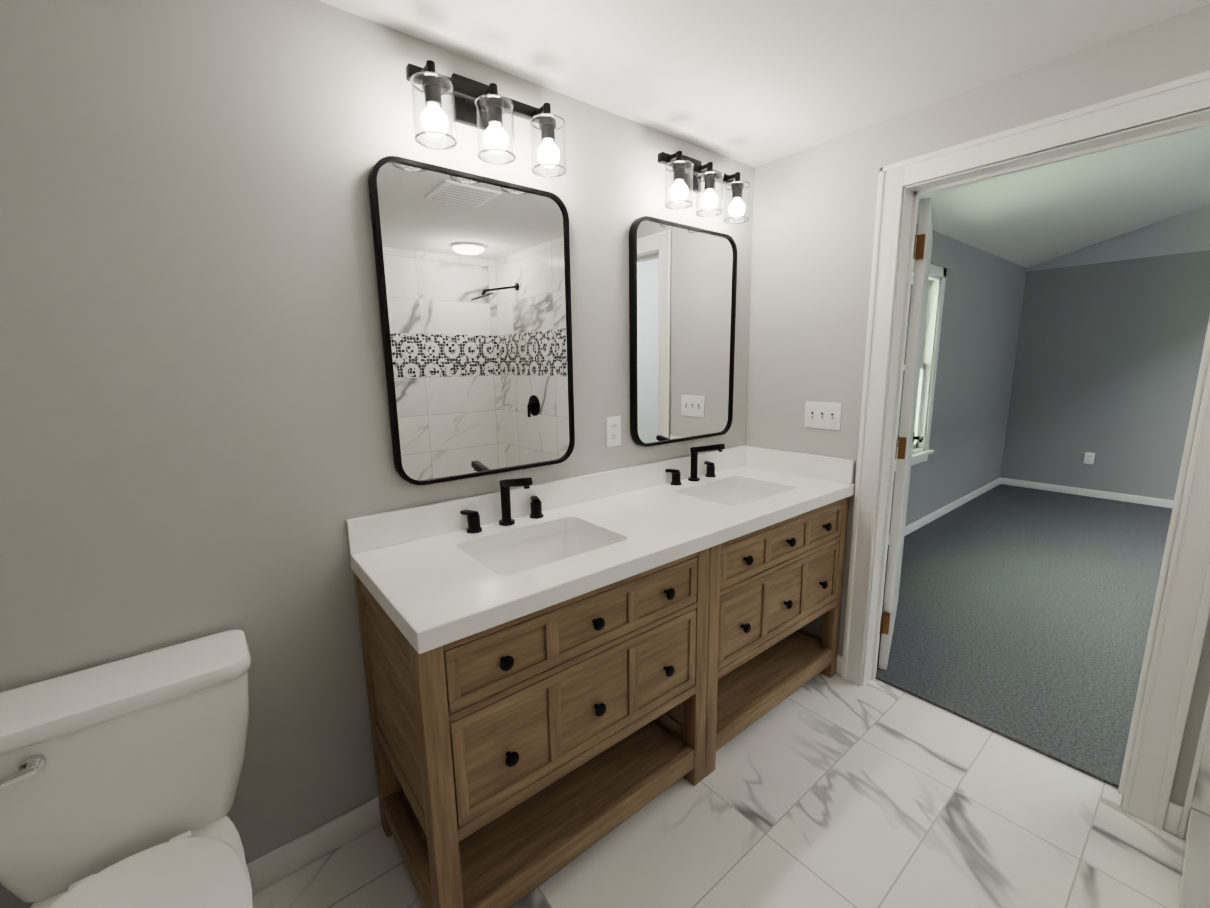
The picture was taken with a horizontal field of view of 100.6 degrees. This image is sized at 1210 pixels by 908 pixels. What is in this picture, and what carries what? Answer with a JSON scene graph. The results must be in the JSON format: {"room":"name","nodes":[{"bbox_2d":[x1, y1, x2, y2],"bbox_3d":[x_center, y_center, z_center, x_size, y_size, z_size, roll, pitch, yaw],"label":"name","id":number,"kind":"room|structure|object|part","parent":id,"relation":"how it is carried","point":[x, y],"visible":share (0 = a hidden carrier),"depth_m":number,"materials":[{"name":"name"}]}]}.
{"room":"bathroom","nodes":[
{"label":"bathroom","id":0,"kind":"room"},
{"bbox_2d":[0,0,754,907],"bbox_3d":[-0.437,-0.025,1.696,3.090,2.300,0.120,-9,13,-38],"label":"wall","id":1,"kind":"structure","parent":0,"point":[194,428],"depth_m":1.21,"materials":[{"name":"grey paint"}]},
{"bbox_2d":[246,796,381,894],"bbox_3d":[-0.379,1.069,1.841,2.850,0.095,0.013,-9,13,-38],"label":"baseboard","id":2,"kind":"structure","parent":1,"relation":"attached to","point":[279,863],"depth_m":1.46,"materials":[{"name":"white wood"}]},
{"bbox_2d":[368,156,574,484],"bbox_3d":[-0.370,-0.384,1.588,0.630,0.908,0.031,-9,13,-38],"label":"mirror","id":3,"kind":"object","parent":1,"relation":"attached to","point":[473,280],"visible":0.98,"depth_m":1.54,"materials":[{"name":"black mirror"}]},
{"bbox_2d":[405,60,566,177],"bbox_3d":[-0.330,-0.960,1.430,0.457,0.238,0.178,-9,13,-38],"label":"sconce","id":4,"kind":"object","parent":1,"relation":"attached to","point":[479,105],"visible":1,"depth_m":1.40,"materials":[{"name":"black"}]},
{"bbox_2d":[346,445,745,555],"bbox_3d":[-0.002,0.120,1.983,1.850,0.100,0.020,-9,13,-38],"label":"backsplash","id":5,"kind":"structure","parent":1,"relation":"attached to","point":[380,530],"depth_m":1.68,"materials":[{"name":"white stone"}]},
{"bbox_2d":[606,416,620,446],"bbox_3d":[0.036,-0.090,1.987,0.072,0.118,0.008,-9,13,-38],"label":"outlet","id":6,"kind":"object","parent":1,"relation":"attached to","point":[613,428],"visible":1,"depth_m":1.98,"materials":[{"name":"white plastic"}]},
{"bbox_2d":[629,216,737,446],"bbox_3d":[0.351,-0.502,2.158,0.630,0.894,0.031,-9,13,-38],"label":"mirror","id":7,"kind":"object","parent":1,"relation":"attached to","point":[682,296],"visible":1,"depth_m":2.12,"materials":[{"name":"black mirror"}]},
{"bbox_2d":[658,151,750,223],"bbox_3d":[0.390,-1.074,2.000,0.457,0.238,0.178,-9,13,-38],"label":"sconce","id":8,"kind":"object","parent":1,"relation":"attached to","point":[689,173],"visible":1,"depth_m":1.96,"materials":[{"name":"black"}]},
{"bbox_2d":[253,673,1182,907],"bbox_3d":[0.439,1.317,0.833,3.060,0.060,2.890,-9,13,-38],"label":"floor","id":9,"kind":"structure","parent":0,"point":[819,790],"depth_m":1.52,"materials":[{"name":"tile"}]},
{"bbox_2d":[0,630,252,907],"bbox_3d":[-0.887,0.891,0.938,0.485,0.781,0.686,-9,13,-38],"label":"toilet","id":10,"kind":"object","parent":9,"relation":"on","point":[119,781],"visible":1,"depth_m":1.01,"materials":[{"name":"white ceramic"}]},
{"bbox_2d":[351,492,854,907],"bbox_3d":[0.182,0.673,1.860,1.844,0.850,0.553,-9,13,-38],"label":"bathroom vanity","id":11,"kind":"object","parent":9,"relation":"on","point":[560,674],"depth_m":1.41,"materials":[{"name":"brown wood"}]},
{"bbox_2d":[349,464,854,647],"bbox_3d":[0.170,0.228,1.787,1.850,0.048,0.565,-9,13,-38],"label":"countertop","id":12,"kind":"structure","parent":11,"relation":"on","point":[432,587],"depth_m":1.45,"materials":[{"name":"white stone"}]},
{"bbox_2d":[458,477,545,531],"bbox_3d":[-0.296,0.149,1.618,0.290,0.182,0.217,-9,13,-38],"label":"faucet","id":13,"kind":"object","parent":12,"relation":"on","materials":[{"name":"black metal"}]},
{"bbox_2d":[470,524,613,575],"bbox_3d":[-0.184,0.375,1.520,0.480,0.159,0.360,-9,13,-38],"label":"sink","id":14,"kind":"object","parent":12,"relation":"in","point":[509,556],"depth_m":1.66,"materials":[{"name":"white ceramic"}]},
{"bbox_2d":[666,444,725,483],"bbox_3d":[0.427,0.034,2.190,0.290,0.182,0.217,-9,13,-38],"label":"faucet","id":15,"kind":"object","parent":12,"relation":"on","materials":[{"name":"black metal"}]},
{"bbox_2d":[690,484,773,503],"bbox_3d":[0.540,0.260,2.093,0.480,0.159,0.360,-9,13,-38],"label":"sink","id":16,"kind":"object","parent":12,"relation":"in","point":[729,493],"depth_m":2.27,"materials":[{"name":"white ceramic"}]},
{"bbox_2d":[318,0,1209,267],"bbox_3d":[2.697,-1.831,1.271,7.890,1.310,4.240,-9,13,-38],"label":"ceiling","id":17,"kind":"structure","parent":0,"point":[754,83],"depth_m":1.54,"materials":[{"name":"white paint"}]},
{"bbox_2d":[889,224,1026,534],"bbox_3d":[2.623,-1.151,4.009,4.800,3.600,0.120,-9,13,-38],"label":"wall","id":18,"kind":"structure","parent":0,"point":[982,306],"depth_m":4.56,"materials":[{"name":"grey paint"}]},
{"bbox_2d":[895,259,946,470],"bbox_3d":[2.132,-0.619,3.664,1.300,1.510,0.170,-9,13,-38],"label":"bedroom window","id":19,"kind":"structure","parent":18,"relation":"in","point":[930,336],"depth_m":3.97,"materials":[{"name":"white"}]},
{"bbox_2d":[888,477,1002,544],"bbox_3d":[2.647,0.594,4.235,4.676,0.085,0.013,-9,13,-38],"label":"baseboard","id":20,"kind":"structure","parent":18,"relation":"attached to","point":[923,521],"depth_m":4.65,"materials":[{"name":"white wood"}]},
{"bbox_2d":[745,4,1209,806],"bbox_3d":[1.588,-0.029,1.547,0.120,2.300,2.650,-9,13,-38],"label":"wall","id":21,"kind":"structure","parent":0,"point":[813,230],"depth_m":2.07,"materials":[{"name":"grey paint"}]},
{"bbox_2d":[746,445,853,483],"bbox_3d":[0.884,0.043,2.333,0.020,0.100,0.534,-9,13,-38],"label":"backsplash","id":22,"kind":"structure","parent":21,"relation":"attached to","point":[824,467],"depth_m":2.29,"materials":[{"name":"white stone"}]},
{"bbox_2d":[804,401,841,429],"bbox_3d":[0.953,-0.170,2.209,0.019,0.118,0.165,-9,13,-38],"label":"light switch","id":23,"kind":"object","parent":21,"relation":"attached to","point":[823,415],"visible":1,"depth_m":2.21,"materials":[{"name":"white plastic"}]},
{"bbox_2d":[836,655,841,675],"bbox_3d":[0.913,0.932,2.484,0.013,0.095,0.531,-9,13,-38],"label":"baseboard","id":24,"kind":"structure","parent":21,"relation":"attached to","point":[839,658],"depth_m":2.29,"materials":[{"name":"white wood"}]},
{"bbox_2d":[878,198,932,669],"bbox_3d":[1.456,-0.058,2.433,0.135,2.018,0.868,6,12,33],"label":"door","id":25,"kind":"structure","parent":21,"relation":"in","point":[906,437],"depth_m":2.17,"materials":[{"name":"white wood"}]},
{"bbox_3d":[1.211,-0.021,2.097,0.036,1.690,0.003,-9,13,-38],"label":"door jamb hinges","id":26,"kind":"part","parent":25,"relation":"part of","materials":[{"name":"white wood"}]},
{"bbox_2d":[841,70,1209,829],"bbox_3d":[1.423,0.019,1.759,0.156,2.134,0.988,-9,13,-38],"label":"door frame","id":27,"kind":"structure","parent":21,"relation":"attached to","point":[1183,620],"depth_m":1.56,"materials":[{"name":"white wood"}]},
{"bbox_2d":[1177,690,1209,838],"bbox_3d":[1.704,0.014,1.298,0.016,2.300,0.012,-9,13,-38],"label":"trim","id":28,"kind":"structure","parent":21,"relation":"attached to","point":[1194,771],"depth_m":1.46,"materials":[{"name":"white wood"}]},
{"bbox_2d":[1186,722,1209,825],"bbox_3d":[2.039,0.082,0.892,0.012,2.300,1.050,-9,13,-38],"label":"shower wall tile","id":29,"kind":"structure","parent":21,"relation":"attached to","point":[1200,803],"depth_m":1.45,"materials":[{"name":"white tile"}]},
{"bbox_2d":[875,484,1171,788],"bbox_3d":[3.933,0.911,2.743,4.830,0.072,4.240,-9,13,-38],"label":"floor","id":30,"kind":"structure","parent":0,"point":[1023,616],"depth_m":2.76,"materials":[{"name":"grey carpet"}]},
{"bbox_2d":[1000,204,1209,500],"bbox_3d":[5.774,-1.166,3.821,0.124,3.600,4.120,-9,13,-38],"label":"wall","id":31,"kind":"structure","parent":0,"point":[1108,357],"depth_m":4.86,"materials":[{"name":"grey paint"}]},
{"bbox_2d":[1002,478,1173,507],"bbox_3d":[5.726,0.566,4.125,0.013,0.085,3.960,-9,13,-38],"label":"baseboard","id":32,"kind":"structure","parent":31,"relation":"attached to","point":[1006,481],"depth_m":5.08,"materials":[{"name":"white wood"}]},
{"bbox_2d":[1084,452,1094,463],"bbox_3d":[4.893,0.044,5.076,0.008,0.118,0.072,-9,13,-38],"label":"outlet","id":33,"kind":"object","parent":31,"relation":"attached to","point":[1089,458],"visible":1,"depth_m":5.07,"materials":[{"name":"white plastic"}]},
{"bbox_2d":[1176,809,1209,907],"bbox_3d":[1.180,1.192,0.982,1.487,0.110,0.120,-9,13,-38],"label":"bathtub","id":34,"kind":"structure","parent":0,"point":[1193,891],"depth_m":1.32,"materials":[{"name":"white ceramic"}]}
]}

